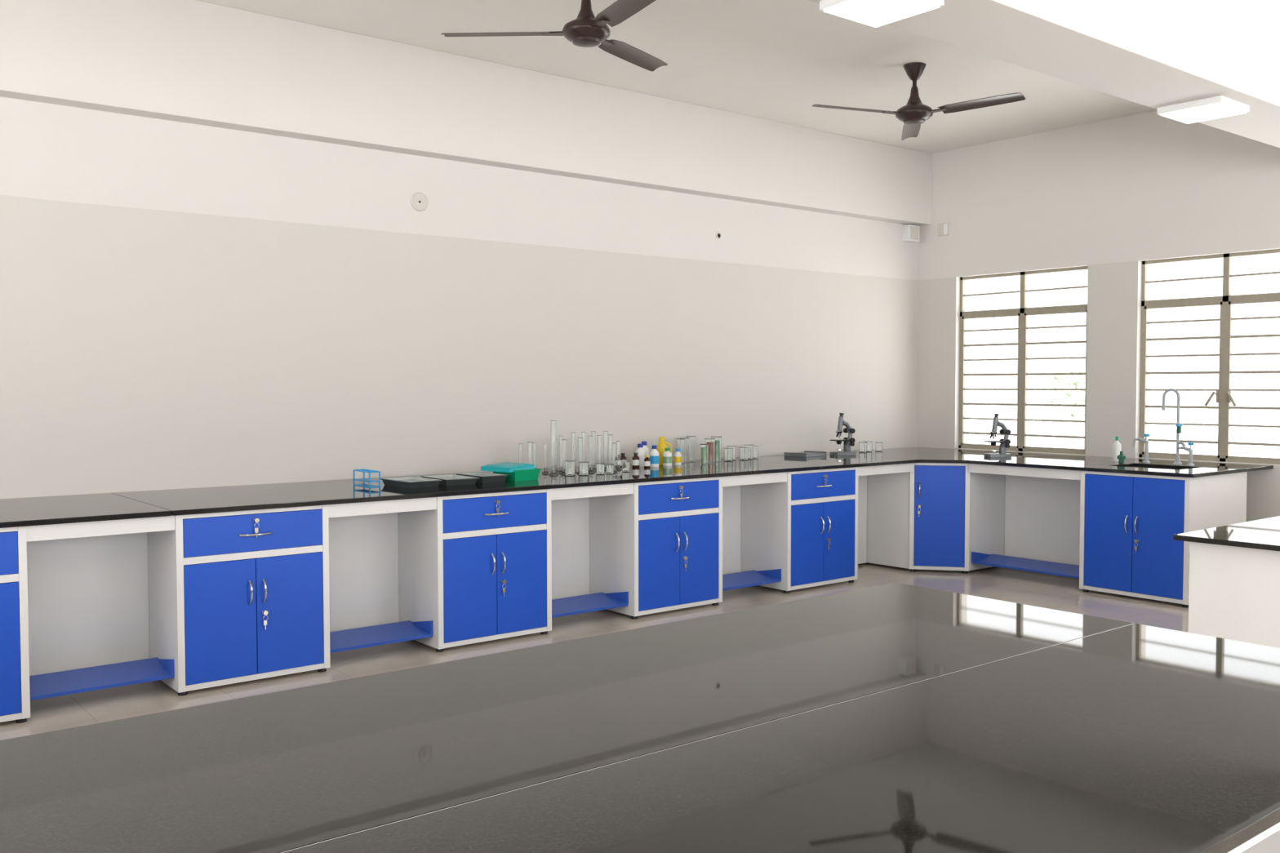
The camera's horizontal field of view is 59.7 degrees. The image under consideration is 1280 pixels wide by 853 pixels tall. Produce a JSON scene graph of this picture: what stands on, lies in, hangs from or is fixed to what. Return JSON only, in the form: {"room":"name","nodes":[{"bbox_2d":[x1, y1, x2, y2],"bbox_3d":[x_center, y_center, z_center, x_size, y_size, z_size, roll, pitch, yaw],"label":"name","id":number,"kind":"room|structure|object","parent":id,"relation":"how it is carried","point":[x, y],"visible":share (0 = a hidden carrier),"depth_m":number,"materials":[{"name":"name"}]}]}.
{"room":"laboratory","nodes":[
{"label":"laboratory","id":0,"kind":"room"},
{"bbox_2d":[0,96,918,498],"bbox_3d":[-2.398,-0.580,6.748,13.240,3.660,0.250,-2,3,-39],"label":"wall","id":1,"kind":"structure","parent":0,"point":[183,305],"depth_m":7.18,"materials":[{"name":"paint"}]},
{"bbox_2d":[410,191,428,211],"bbox_3d":[-1.444,-1.473,7.314,0.124,0.124,0.013,-2,3,-39],"label":"junction","id":2,"kind":"object","parent":1,"relation":"attached to","point":[419,201],"visible":1,"depth_m":7.31,"materials":[{"name":"plastic"}]},
{"bbox_2d":[715,231,721,239],"bbox_3d":[0.635,-1.537,8.988,0.056,0.056,0.008,-2,3,-39],"label":"conduit opening","id":3,"kind":"object","parent":1,"relation":"attached to","point":[718,235],"visible":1,"depth_m":8.99,"materials":[{"name":"plastic"}]},
{"bbox_2d":[902,224,919,242],"bbox_3d":[2.543,-1.809,10.467,0.160,0.150,0.080,-2,3,-39],"label":"switch box","id":4,"kind":"object","parent":1,"relation":"attached to","point":[910,232],"visible":1,"depth_m":10.43,"materials":[{"name":"plastic"}]},
{"bbox_2d":[0,562,1188,740],"bbox_3d":[0.768,1.468,2.886,13.240,0.150,10.350,-2,3,-39],"label":"floor","id":5,"kind":"structure","parent":0,"point":[1064,593],"depth_m":6.89,"materials":[{"name":"tile"}]},
{"bbox_2d":[0,526,30,723],"bbox_3d":[-3.162,0.881,4.900,0.765,0.880,0.556,-2,3,-39],"label":"base cabinet","id":6,"kind":"object","parent":5,"relation":"on","point":[15,691],"visible":0.95,"depth_m":4.92,"materials":[{"name":"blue laminate"}]},
{"bbox_2d":[26,515,175,700],"bbox_3d":[-2.624,0.854,5.347,0.633,0.860,0.492,-2,3,-39],"label":"bay","id":7,"kind":"object","parent":5,"relation":"on","point":[88,584],"visible":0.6,"depth_m":5.49,"materials":[{"name":"white laminate"}]},
{"bbox_2d":[146,504,330,696],"bbox_3d":[-2.071,0.847,5.776,0.765,0.880,0.556,-2,3,-39],"label":"base cabinet","id":8,"kind":"object","parent":5,"relation":"on","point":[236,597],"visible":0.93,"depth_m":5.56,"materials":[{"name":"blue laminate"}]},
{"bbox_2d":[328,497,436,653],"bbox_3d":[-1.533,0.820,6.223,0.633,0.860,0.492,-2,3,-39],"label":"bay","id":9,"kind":"object","parent":5,"relation":"on","point":[363,546],"visible":0.58,"depth_m":6.41,"materials":[{"name":"white laminate"}]},
{"bbox_2d":[397,488,551,652],"bbox_3d":[-0.980,0.813,6.653,0.765,0.880,0.556,-2,3,-39],"label":"base cabinet","id":10,"kind":"object","parent":5,"relation":"on","point":[477,566],"visible":0.96,"depth_m":6.43,"materials":[{"name":"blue laminate"}]},
{"bbox_2d":[551,483,633,617],"bbox_3d":[-0.442,0.786,7.100,0.633,0.860,0.492,-2,3,-39],"label":"bay","id":11,"kind":"object","parent":5,"relation":"on","point":[571,595],"visible":0.55,"depth_m":7.33,"materials":[{"name":"white laminate"}]},
{"bbox_2d":[0,582,1279,852],"bbox_3d":[-0.661,1.015,1.380,5.050,0.870,1.560,-2,3,-39],"label":"bench","id":12,"kind":"object","parent":5,"relation":"on","point":[896,717],"visible":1,"depth_m":1.91,"materials":[{"name":"black stone"}]},
{"bbox_2d":[589,476,722,619],"bbox_3d":[0.111,0.779,7.529,0.765,0.880,0.556,-2,3,-39],"label":"base cabinet","id":13,"kind":"object","parent":5,"relation":"on","point":[660,544],"visible":0.92,"depth_m":7.31,"materials":[{"name":"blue laminate"}]},
{"bbox_2d":[722,471,786,591],"bbox_3d":[0.649,0.752,7.977,0.633,0.860,0.492,-2,3,-39],"label":"bay","id":14,"kind":"object","parent":5,"relation":"on","point":[732,577],"visible":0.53,"depth_m":8.23,"materials":[{"name":"white laminate"}]},
{"bbox_2d":[740,466,858,593],"bbox_3d":[1.202,0.746,8.406,0.765,0.880,0.556,-2,3,-39],"label":"base cabinet","id":15,"kind":"object","parent":5,"relation":"on","point":[805,526],"visible":0.91,"depth_m":8.19,"materials":[{"name":"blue laminate"}]},
{"bbox_2d":[857,462,914,564],"bbox_3d":[1.760,0.718,8.869,0.683,0.860,0.492,-2,3,-39],"label":"bay","id":16,"kind":"object","parent":5,"relation":"on","point":[864,472],"visible":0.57,"depth_m":9.21,"materials":[{"name":"white laminate"}]},
{"bbox_2d":[866,462,1005,573],"bbox_3d":[2.427,0.715,9.208,0.780,0.880,0.820,-2,3,-39],"label":"base cabinet","id":17,"kind":"object","parent":5,"relation":"on","point":[933,516],"visible":0.97,"depth_m":8.92,"materials":[{"name":"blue laminate"}]},
{"bbox_2d":[0,446,1273,528],"bbox_3d":[-1.318,0.406,5.441,12.736,0.025,3.193,-2,3,-39],"label":"countertop","id":18,"kind":"structure","parent":17,"relation":"on","point":[72,508],"depth_m":6.59,"materials":[{"name":"black stone"}]},
{"bbox_2d":[353,469,380,487],"bbox_3d":[-1.612,0.304,6.585,0.070,0.094,0.220,-2,3,-39],"label":"test tube rack","id":19,"kind":"object","parent":18,"relation":"on","point":[364,471],"visible":1,"depth_m":6.55,"materials":[{"name":"blue plastic"}]},
{"bbox_2d":[380,476,442,488],"bbox_3d":[-1.354,0.331,6.601,0.220,0.038,0.340,-2,3,-42],"label":"tray","id":20,"kind":"object","parent":18,"relation":"on","point":[405,482],"visible":0.93,"depth_m":6.54,"materials":[{"name":"plastic"}]},
{"bbox_2d":[421,474,479,485],"bbox_3d":[-1.151,0.325,6.764,0.220,0.038,0.340,-2,3,-36],"label":"tray","id":21,"kind":"object","parent":18,"relation":"on","point":[449,479],"visible":0.93,"depth_m":6.68,"materials":[{"name":"plastic"}]},
{"bbox_2d":[456,471,508,483],"bbox_3d":[-0.978,0.317,6.916,0.190,0.042,0.300,-2,3,-41],"label":"tray","id":22,"kind":"object","parent":18,"relation":"on","point":[484,477],"visible":0.92,"depth_m":6.84,"materials":[{"name":"plastic"}]},
{"bbox_2d":[480,462,541,480],"bbox_3d":[-0.820,0.282,7.038,0.277,0.102,0.311,-2,3,-39],"label":"tray","id":23,"kind":"object","parent":18,"relation":"on","point":[515,471],"visible":0.98,"depth_m":6.96,"materials":[{"name":"green plastic"}]},
{"bbox_2d":[518,443,523,462],"bbox_3d":[-0.805,0.215,7.526,0.056,0.200,0.056,-2,3,-39],"label":"cylinder","id":24,"kind":"object","parent":18,"relation":"on","point":[520,445],"visible":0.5,"depth_m":7.51,"materials":[{"name":"clear glass"}]},
{"bbox_2d":[527,441,532,464],"bbox_3d":[-0.720,0.212,7.325,0.060,0.220,0.060,-2,3,-39],"label":"cylinder","id":25,"kind":"object","parent":18,"relation":"on","point":[530,443],"visible":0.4,"depth_m":7.31,"materials":[{"name":"clear glass"}]},
{"bbox_2d":[532,442,537,467],"bbox_3d":[-0.702,0.213,7.430,0.052,0.210,0.052,-2,3,-39],"label":"cylinder","id":26,"kind":"object","parent":18,"relation":"on","point":[534,444],"visible":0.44,"depth_m":7.42,"materials":[{"name":"clear glass"}]},
{"bbox_2d":[542,443,548,473],"bbox_3d":[-0.636,0.215,7.508,0.048,0.200,0.048,-2,3,-39],"label":"cylinder","id":27,"kind":"object","parent":18,"relation":"on","point":[545,471],"visible":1,"depth_m":7.50,"materials":[{"name":"clear glass"}]},
{"bbox_2d":[548,420,558,475],"bbox_3d":[-0.572,0.140,7.377,0.068,0.360,0.068,-2,3,-39],"label":"cylinder","id":28,"kind":"object","parent":18,"relation":"on","point":[553,422],"visible":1,"depth_m":7.36,"materials":[{"name":"clear glass"}]},
{"bbox_2d":[555,439,559,471],"bbox_3d":[-0.587,0.198,7.701,0.056,0.220,0.056,-2,3,-39],"label":"cylinder","id":29,"kind":"object","parent":18,"relation":"on","point":[557,469],"visible":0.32,"depth_m":7.69,"materials":[{"name":"clear glass"}]},
{"bbox_2d":[557,435,563,472],"bbox_3d":[-0.535,0.187,7.588,0.052,0.250,0.052,-2,3,-39],"label":"cylinder","id":30,"kind":"object","parent":18,"relation":"on","point":[561,437],"visible":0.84,"depth_m":7.58,"materials":[{"name":"clear glass"}]},
{"bbox_2d":[560,439,566,474],"bbox_3d":[-0.507,0.202,7.458,0.056,0.230,0.056,-2,3,-39],"label":"cylinder","id":31,"kind":"object","parent":18,"relation":"on","point":[564,441],"visible":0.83,"depth_m":7.45,"materials":[{"name":"clear glass"}]},
{"bbox_2d":[564,460,575,475],"bbox_3d":[-0.461,0.274,7.356,0.074,0.095,0.074,-2,3,-39],"label":"glass beaker","id":32,"kind":"object","parent":18,"relation":"on","point":[570,465],"visible":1,"depth_m":7.33,"materials":[{"name":"clear glass"}]},
{"bbox_2d":[571,432,577,471],"bbox_3d":[-0.457,0.175,7.651,0.052,0.270,0.052,-2,3,-39],"label":"cylinder","id":33,"kind":"object","parent":18,"relation":"on","point":[573,434],"visible":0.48,"depth_m":7.64,"materials":[{"name":"clear glass"}]},
{"bbox_2d":[576,437,582,473],"bbox_3d":[-0.401,0.195,7.517,0.060,0.240,0.060,-2,3,-39],"label":"cylinder","id":34,"kind":"object","parent":18,"relation":"on","point":[580,439],"visible":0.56,"depth_m":7.50,"materials":[{"name":"clear glass"}]},
{"bbox_2d":[581,431,585,462],"bbox_3d":[-0.392,0.172,7.729,0.056,0.270,0.056,-2,3,-39],"label":"cylinder","id":35,"kind":"object","parent":18,"relation":"on","point":[583,433],"visible":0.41,"depth_m":7.72,"materials":[{"name":"clear glass"}]},
{"bbox_2d":[578,462,588,475],"bbox_3d":[-0.372,0.277,7.389,0.070,0.085,0.070,-2,3,-39],"label":"glass beaker","id":36,"kind":"object","parent":18,"relation":"on","point":[583,466],"visible":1,"depth_m":7.36,"materials":[{"name":"clear glass"}]},
{"bbox_2d":[588,435,595,472],"bbox_3d":[-0.335,0.187,7.595,0.060,0.250,0.060,-2,3,-39],"label":"cylinder","id":37,"kind":"object","parent":18,"relation":"on","point":[590,437],"visible":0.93,"depth_m":7.58,"materials":[{"name":"clear glass"}]},
{"bbox_2d":[591,431,595,470],"bbox_3d":[-0.326,0.169,7.807,0.056,0.270,0.056,-2,3,-39],"label":"cylinder","id":38,"kind":"object","parent":18,"relation":"on","point":[593,433],"visible":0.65,"depth_m":7.79,"materials":[{"name":"clear glass"}]},
{"bbox_2d":[595,435,602,471],"bbox_3d":[-0.278,0.184,7.667,0.060,0.250,0.060,-2,3,-39],"label":"cylinder","id":39,"kind":"object","parent":18,"relation":"on","point":[599,437],"visible":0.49,"depth_m":7.65,"materials":[{"name":"clear glass"}]},
{"bbox_2d":[595,462,604,474],"bbox_3d":[-0.265,0.282,7.463,0.061,0.070,0.061,-2,3,-39],"label":"glass beaker","id":40,"kind":"object","parent":18,"relation":"on","point":[600,467],"visible":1,"depth_m":7.44,"materials":[{"name":"clear glass"}]},
{"bbox_2d":[603,431,608,469],"bbox_3d":[-0.242,0.167,7.862,0.056,0.270,0.056,-2,3,-39],"label":"cylinder","id":41,"kind":"object","parent":18,"relation":"on","point":[605,433],"visible":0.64,"depth_m":7.85,"materials":[{"name":"clear glass"}]},
{"bbox_2d":[605,434,613,471],"bbox_3d":[-0.206,0.181,7.738,0.060,0.250,0.060,-2,3,-39],"label":"cylinder","id":42,"kind":"object","parent":18,"relation":"on","point":[610,436],"visible":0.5,"depth_m":7.72,"materials":[{"name":"clear glass"}]},
{"bbox_2d":[606,464,613,473],"bbox_3d":[-0.202,0.285,7.513,0.054,0.060,0.054,-2,3,-39],"label":"glass beaker","id":43,"kind":"object","parent":18,"relation":"on","point":[610,468],"visible":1,"depth_m":7.49,"materials":[{"name":"clear glass"}]},
{"bbox_2d":[612,442,617,472],"bbox_3d":[-0.177,0.211,7.607,0.048,0.200,0.048,-2,3,-39],"label":"cylinder","id":44,"kind":"object","parent":18,"relation":"on","point":[613,443],"visible":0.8,"depth_m":7.60,"materials":[{"name":"clear glass"}]},
{"bbox_2d":[615,440,622,470],"bbox_3d":[-0.151,0.202,7.846,0.052,0.200,0.052,-2,3,-39],"label":"cylinder","id":45,"kind":"object","parent":18,"relation":"on","point":[618,442],"visible":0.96,"depth_m":7.84,"materials":[{"name":"clear glass"}]},
{"bbox_2d":[615,456,622,467],"bbox_3d":[-0.153,0.243,8.026,0.053,0.105,0.053,-2,3,-39],"label":"bottle","id":46,"kind":"object","parent":18,"relation":"on","point":[620,456],"visible":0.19,"depth_m":8.01,"materials":[{"name":"clear glass"}]},
{"bbox_2d":[621,453,626,461],"bbox_3d":[-0.124,0.243,8.101,0.053,0.100,0.053,-2,3,-39],"label":"bottle","id":47,"kind":"object","parent":18,"relation":"on","point":[624,458],"visible":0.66,"depth_m":8.09,"materials":[{"name":"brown glass"}]},
{"bbox_2d":[621,461,630,471],"bbox_3d":[-0.098,0.273,7.687,0.061,0.070,0.061,-2,3,-39],"label":"glass beaker","id":48,"kind":"object","parent":18,"relation":"on","point":[625,464],"visible":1,"depth_m":7.66,"materials":[{"name":"clear glass"}]},
{"bbox_2d":[631,453,639,467],"bbox_3d":[-0.030,0.242,8.048,0.053,0.105,0.053,-2,3,-39],"label":"bottle","id":49,"kind":"object","parent":18,"relation":"on","point":[635,460],"visible":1,"depth_m":8.03,"materials":[{"name":"brown glass"}]},
{"bbox_2d":[635,444,645,466],"bbox_3d":[0.002,0.208,8.150,0.073,0.165,0.073,-2,3,-39],"label":"bottle","id":50,"kind":"object","parent":18,"relation":"on","point":[641,452],"visible":0.79,"depth_m":8.12,"materials":[{"name":"white plastic"}]},
{"bbox_2d":[641,441,649,458],"bbox_3d":[0.032,0.198,8.289,0.076,0.175,0.076,-2,3,-39],"label":"bottle","id":51,"kind":"object","parent":18,"relation":"on","point":[645,447],"visible":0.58,"depth_m":8.27,"materials":[{"name":"white plastic"}]},
{"bbox_2d":[644,455,650,467],"bbox_3d":[0.051,0.251,8.011,0.045,0.090,0.045,-2,3,-39],"label":"bottle","id":52,"kind":"object","parent":18,"relation":"on","point":[646,460],"visible":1,"depth_m":8.00,"materials":[{"name":"brown glass"}]},
{"bbox_2d":[649,445,658,466],"bbox_3d":[0.104,0.215,8.104,0.069,0.155,0.069,-2,3,-39],"label":"bottle","id":53,"kind":"object","parent":18,"relation":"on","point":[654,453],"visible":0.97,"depth_m":8.08,"materials":[{"name":"white plastic"}]},
{"bbox_2d":[656,436,671,465],"bbox_3d":[0.176,0.179,8.340,0.114,0.210,0.084,-2,3,-39],"label":"bottle","id":54,"kind":"object","parent":18,"relation":"on","point":[661,446],"visible":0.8,"depth_m":8.30,"materials":[{"name":"yellow plastic"}]},
{"bbox_2d":[662,448,671,466],"bbox_3d":[0.202,0.223,8.222,0.069,0.130,0.069,-2,3,-39],"label":"bottle","id":55,"kind":"object","parent":18,"relation":"on","point":[667,455],"visible":1,"depth_m":8.20,"materials":[{"name":"white plastic"}]},
{"bbox_2d":[674,448,681,465],"bbox_3d":[0.282,0.225,8.298,0.057,0.120,0.057,-2,3,-39],"label":"bottle","id":56,"kind":"object","parent":18,"relation":"on","point":[677,455],"visible":1,"depth_m":8.28,"materials":[{"name":"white plastic"}]},
{"bbox_2d":[676,438,685,463],"bbox_3d":[0.309,0.185,8.422,0.067,0.190,0.067,-2,3,-39],"label":"jar","id":57,"kind":"object","parent":18,"relation":"on","point":[680,442],"visible":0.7,"depth_m":8.39,"materials":[{"name":"clear glass"}]},
{"bbox_2d":[679,437,689,462],"bbox_3d":[0.342,0.182,8.525,0.081,0.190,0.081,-2,3,-39],"label":"jar","id":58,"kind":"object","parent":18,"relation":"on","point":[687,439],"visible":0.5,"depth_m":8.50,"materials":[{"name":"clear glass"}]},
{"bbox_2d":[686,435,696,462],"bbox_3d":[0.395,0.173,8.619,0.076,0.200,0.076,-2,3,-39],"label":"jar","id":59,"kind":"object","parent":18,"relation":"on","point":[692,438],"visible":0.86,"depth_m":8.59,"materials":[{"name":"clear glass"}]},
{"bbox_2d":[699,444,708,464],"bbox_3d":[0.483,0.207,8.383,0.067,0.150,0.067,-2,3,-39],"label":"jar","id":60,"kind":"object","parent":18,"relation":"on","point":[704,447],"visible":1,"depth_m":8.36,"materials":[{"name":"clear glass"}]},
{"bbox_2d":[704,438,715,462],"bbox_3d":[0.534,0.184,8.526,0.083,0.185,0.083,-2,3,-39],"label":"jar","id":61,"kind":"object","parent":18,"relation":"on","point":[711,442],"visible":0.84,"depth_m":8.49,"materials":[{"name":"clear glass"}]},
{"bbox_2d":[711,435,721,462],"bbox_3d":[0.590,0.174,8.647,0.090,0.195,0.090,-2,3,-39],"label":"jar","id":62,"kind":"object","parent":18,"relation":"on","point":[717,438],"visible":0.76,"depth_m":8.61,"materials":[{"name":"clear glass"}]},
{"bbox_2d":[724,448,733,461],"bbox_3d":[0.691,0.219,8.730,0.076,0.100,0.076,-2,3,-39],"label":"glass beaker","id":63,"kind":"object","parent":18,"relation":"on","point":[728,452],"visible":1,"depth_m":8.70,"materials":[{"name":"clear glass"}]},
{"bbox_2d":[726,445,736,460],"bbox_3d":[0.724,0.210,8.833,0.076,0.110,0.076,-2,3,-39],"label":"glass beaker","id":64,"kind":"object","parent":18,"relation":"on","point":[728,446],"visible":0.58,"depth_m":8.81,"materials":[{"name":"clear glass"}]},
{"bbox_2d":[739,447,748,460],"bbox_3d":[0.825,0.214,8.851,0.076,0.100,0.076,-2,3,-39],"label":"glass beaker","id":65,"kind":"object","parent":18,"relation":"on","point":[744,451],"visible":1,"depth_m":8.82,"materials":[{"name":"clear glass"}]},
{"bbox_2d":[744,444,753,459],"bbox_3d":[0.872,0.203,8.952,0.078,0.115,0.078,-2,3,-39],"label":"glass beaker","id":66,"kind":"object","parent":18,"relation":"on","point":[750,446],"visible":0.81,"depth_m":8.92,"materials":[{"name":"clear glass"}]},
{"bbox_2d":[753,445,758,458],"bbox_3d":[0.925,0.207,9.046,0.072,0.100,0.072,-2,3,-39],"label":"glass beaker","id":67,"kind":"object","parent":18,"relation":"on","point":[755,447],"visible":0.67,"depth_m":9.02,"materials":[{"name":"clear glass"}]},
{"bbox_2d":[784,450,826,457],"bbox_3d":[1.380,0.229,9.311,0.220,0.034,0.300,2,3,43],"label":"tray","id":68,"kind":"object","parent":18,"relation":"on","point":[806,453],"visible":1,"depth_m":9.24,"materials":[{"name":"metal"}]},
{"bbox_2d":[829,413,855,455],"bbox_3d":[1.713,0.063,9.431,0.191,0.356,0.130,-1,2,-24],"label":"microscope","id":69,"kind":"object","parent":18,"relation":"on","point":[848,441],"visible":1,"depth_m":9.41,"materials":[{"name":"silver metal"}]},
{"bbox_2d":[858,441,867,452],"bbox_3d":[1.963,0.181,9.829,0.078,0.090,0.078,-2,3,-39],"label":"glass beaker","id":70,"kind":"object","parent":18,"relation":"on","point":[862,445],"visible":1,"depth_m":9.80,"materials":[{"name":"clear glass"}]},
{"bbox_2d":[866,440,871,451],"bbox_3d":[2.031,0.177,9.936,0.074,0.090,0.074,-2,3,-39],"label":"glass beaker","id":71,"kind":"object","parent":18,"relation":"on","point":[868,443],"visible":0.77,"depth_m":9.90,"materials":[{"name":"clear glass"}]},
{"bbox_2d":[875,442,882,451],"bbox_3d":[2.135,0.181,9.967,0.070,0.080,0.070,-2,3,-39],"label":"glass beaker","id":72,"kind":"object","parent":18,"relation":"on","point":[878,446],"visible":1,"depth_m":9.94,"materials":[{"name":"clear glass"}]},
{"bbox_2d":[983,413,1011,457],"bbox_3d":[2.945,0.071,9.191,0.191,0.356,0.130,0,2,-9],"label":"microscope","id":73,"kind":"object","parent":18,"relation":"on","point":[1005,442],"visible":1,"depth_m":9.17,"materials":[{"name":"silver metal"}]},
{"bbox_2d":[1112,436,1120,461],"bbox_3d":[3.699,0.173,8.658,0.061,0.190,0.061,-2,3,-39],"label":"wash bottle","id":74,"kind":"object","parent":18,"relation":"on","point":[1117,445],"visible":0.88,"depth_m":8.64,"materials":[{"name":"white plastic"}]},
{"bbox_2d":[1116,451,1125,462],"bbox_3d":[3.657,0.231,8.491,0.058,0.088,0.098,1,3,35],"label":"bottle","id":75,"kind":"object","parent":18,"relation":"on","point":[1121,457],"visible":1,"depth_m":8.49,"materials":[{"name":"green plastic"}]},
{"bbox_2d":[1132,434,1150,463],"bbox_3d":[3.807,0.165,8.475,0.052,0.220,0.131,-2,3,-39],"label":"tap","id":76,"kind":"object","parent":18,"relation":"on","point":[1145,441],"visible":1,"depth_m":8.44,"materials":[{"name":"grey metal"}]},
{"bbox_2d":[1134,466,1178,470],"bbox_3d":[3.738,0.405,8.107,0.400,0.179,0.520,-2,3,-39],"label":"sink","id":77,"kind":"object","parent":18,"relation":"in","point":[1135,467],"depth_m":8.30,"materials":[{"name":"metal"}]},
{"bbox_2d":[1161,388,1186,464],"bbox_3d":[3.975,-0.001,8.303,0.086,0.565,0.183,-1,2,-16],"label":"faucet","id":78,"kind":"object","parent":18,"relation":"on","point":[1177,460],"visible":1,"depth_m":8.28,"materials":[{"name":"grey metal"}]},
{"bbox_2d":[1175,442,1194,466],"bbox_3d":[4.005,0.200,8.199,0.052,0.170,0.131,-2,3,-39],"label":"tap","id":79,"kind":"object","parent":18,"relation":"on","point":[1191,444],"visible":1,"depth_m":8.16,"materials":[{"name":"grey metal"}]},
{"bbox_2d":[968,463,1080,578],"bbox_3d":[3.090,0.726,8.605,0.522,0.860,0.948,-2,3,-39],"label":"bay","id":80,"kind":"object","parent":5,"relation":"on","point":[1042,505],"visible":0.66,"depth_m":8.79,"materials":[{"name":"white laminate"}]},
{"bbox_2d":[1079,466,1247,607],"bbox_3d":[3.748,0.757,8.025,0.906,0.880,0.780,-2,3,-39],"label":"base cabinet","id":81,"kind":"object","parent":5,"relation":"on","point":[1129,522],"visible":0.86,"depth_m":7.74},
{"bbox_2d":[1173,515,1279,648],"bbox_3d":[3.867,0.875,5.011,2.940,0.870,1.550,-2,3,-39],"label":"bench","id":82,"kind":"object","parent":5,"relation":"on","point":[1234,584],"visible":0.66,"depth_m":4.56,"materials":[{"name":"white laminate"}]},
{"bbox_2d":[199,0,1157,153],"bbox_3d":[0.764,-2.340,2.744,13.240,0.150,10.350,-2,3,-39],"label":"ceiling","id":83,"kind":"structure","parent":0,"point":[770,60],"depth_m":7.46,"materials":[{"name":"white paint"}]},
{"bbox_2d":[0,0,932,226],"bbox_3d":[-2.275,-2.073,6.536,12.740,0.660,0.150,-2,3,-39],"label":"beam","id":84,"kind":"structure","parent":83,"relation":"attached to","point":[198,62],"depth_m":7.12,"materials":[{"name":"white paint"}]},
{"bbox_2d":[440,0,667,71],"bbox_3d":[-0.163,-2.180,5.760,1.323,0.392,1.272,-2,3,-39],"label":"ceiling fan","id":85,"kind":"object","parent":83,"relation":"hanging from","point":[587,30],"depth_m":5.77,"materials":[{"name":"brown metal"}]},
{"bbox_2d":[812,62,1025,140],"bbox_3d":[1.884,-2.245,7.439,1.325,0.392,1.267,-2,3,-39],"label":"ceiling fan","id":86,"kind":"object","parent":83,"relation":"hanging from","point":[914,113],"depth_m":7.48,"materials":[{"name":"metal"}]},
{"bbox_2d":[810,0,1279,147],"bbox_3d":[0.088,-1.966,3.600,12.740,0.660,0.450,-2,3,-39],"label":"beam","id":87,"kind":"structure","parent":83,"relation":"attached to","point":[1155,54],"depth_m":5.29,"materials":[{"name":"white paint"}]},
{"bbox_2d":[819,0,944,27],"bbox_3d":[0.937,-1.643,4.344,0.338,0.042,0.344,-2,3,-39],"label":"led panel light","id":88,"kind":"object","parent":87,"relation":"attached to","point":[874,13],"visible":1,"depth_m":4.34,"materials":[{"name":"white plastic"}]},
{"bbox_2d":[1156,95,1249,124],"bbox_3d":[3.041,-1.708,6.035,0.338,0.042,0.344,-2,3,-39],"label":"led panel light","id":89,"kind":"object","parent":87,"relation":"attached to","point":[1220,106],"visible":1,"depth_m":5.97,"materials":[{"name":"white plastic"}]},
{"bbox_2d":[916,110,1279,521],"bbox_3d":[5.816,-0.592,6.872,0.220,3.660,9.850,-2,3,-39],"label":"wall","id":90,"kind":"structure","parent":0,"point":[1109,197],"depth_m":9.20,"materials":[{"name":"paint"}]},
{"bbox_2d":[937,222,949,236],"bbox_3d":[2.819,-1.831,10.367,0.016,0.120,0.120,-2,3,-39],"label":"wall socket plate","id":91,"kind":"object","parent":90,"relation":"attached to","point":[943,228],"visible":1,"depth_m":10.36,"materials":[{"name":"plastic"}]},
{"bbox_2d":[958,266,1088,454],"bbox_3d":[3.380,-0.572,9.857,0.040,1.580,1.290,-2,3,-39],"label":"window","id":92,"kind":"structure","parent":90,"relation":"in","point":[1023,312],"depth_m":9.85,"materials":[{"name":"metal"}]},
{"bbox_2d":[1138,248,1279,464],"bbox_3d":[4.439,-0.521,8.489,0.105,1.580,1.310,-2,3,-39],"label":"window","id":93,"kind":"structure","parent":90,"relation":"in","point":[1224,397],"depth_m":8.53,"materials":[{"name":"metal"}]},
{"label":"outside","id":94,"kind":"structure","parent":0,"visible":0},
{"bbox_2d":[968,402,1279,457],"bbox_3d":[11.692,1.462,9.460,150.000,0.250,140.000,-2,3,-39],"label":"ground","id":95,"kind":"structure","parent":94,"point":[1187,415],"depth_m":41.15,"materials":[{"name":"white"}]},
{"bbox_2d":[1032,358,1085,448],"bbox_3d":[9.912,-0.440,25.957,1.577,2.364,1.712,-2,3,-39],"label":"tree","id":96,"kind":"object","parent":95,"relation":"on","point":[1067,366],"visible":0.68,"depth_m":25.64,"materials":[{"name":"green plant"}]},
{"bbox_2d":[1269,404,1279,416],"bbox_3d":[16.509,-0.499,27.360,1.662,2.364,1.661,-1,2,-20],"label":"tree","id":97,"kind":"object","parent":95,"relation":"on","point":[1277,412],"visible":0.9,"depth_m":27.83,"materials":[{"name":"green plant"}]}
]}

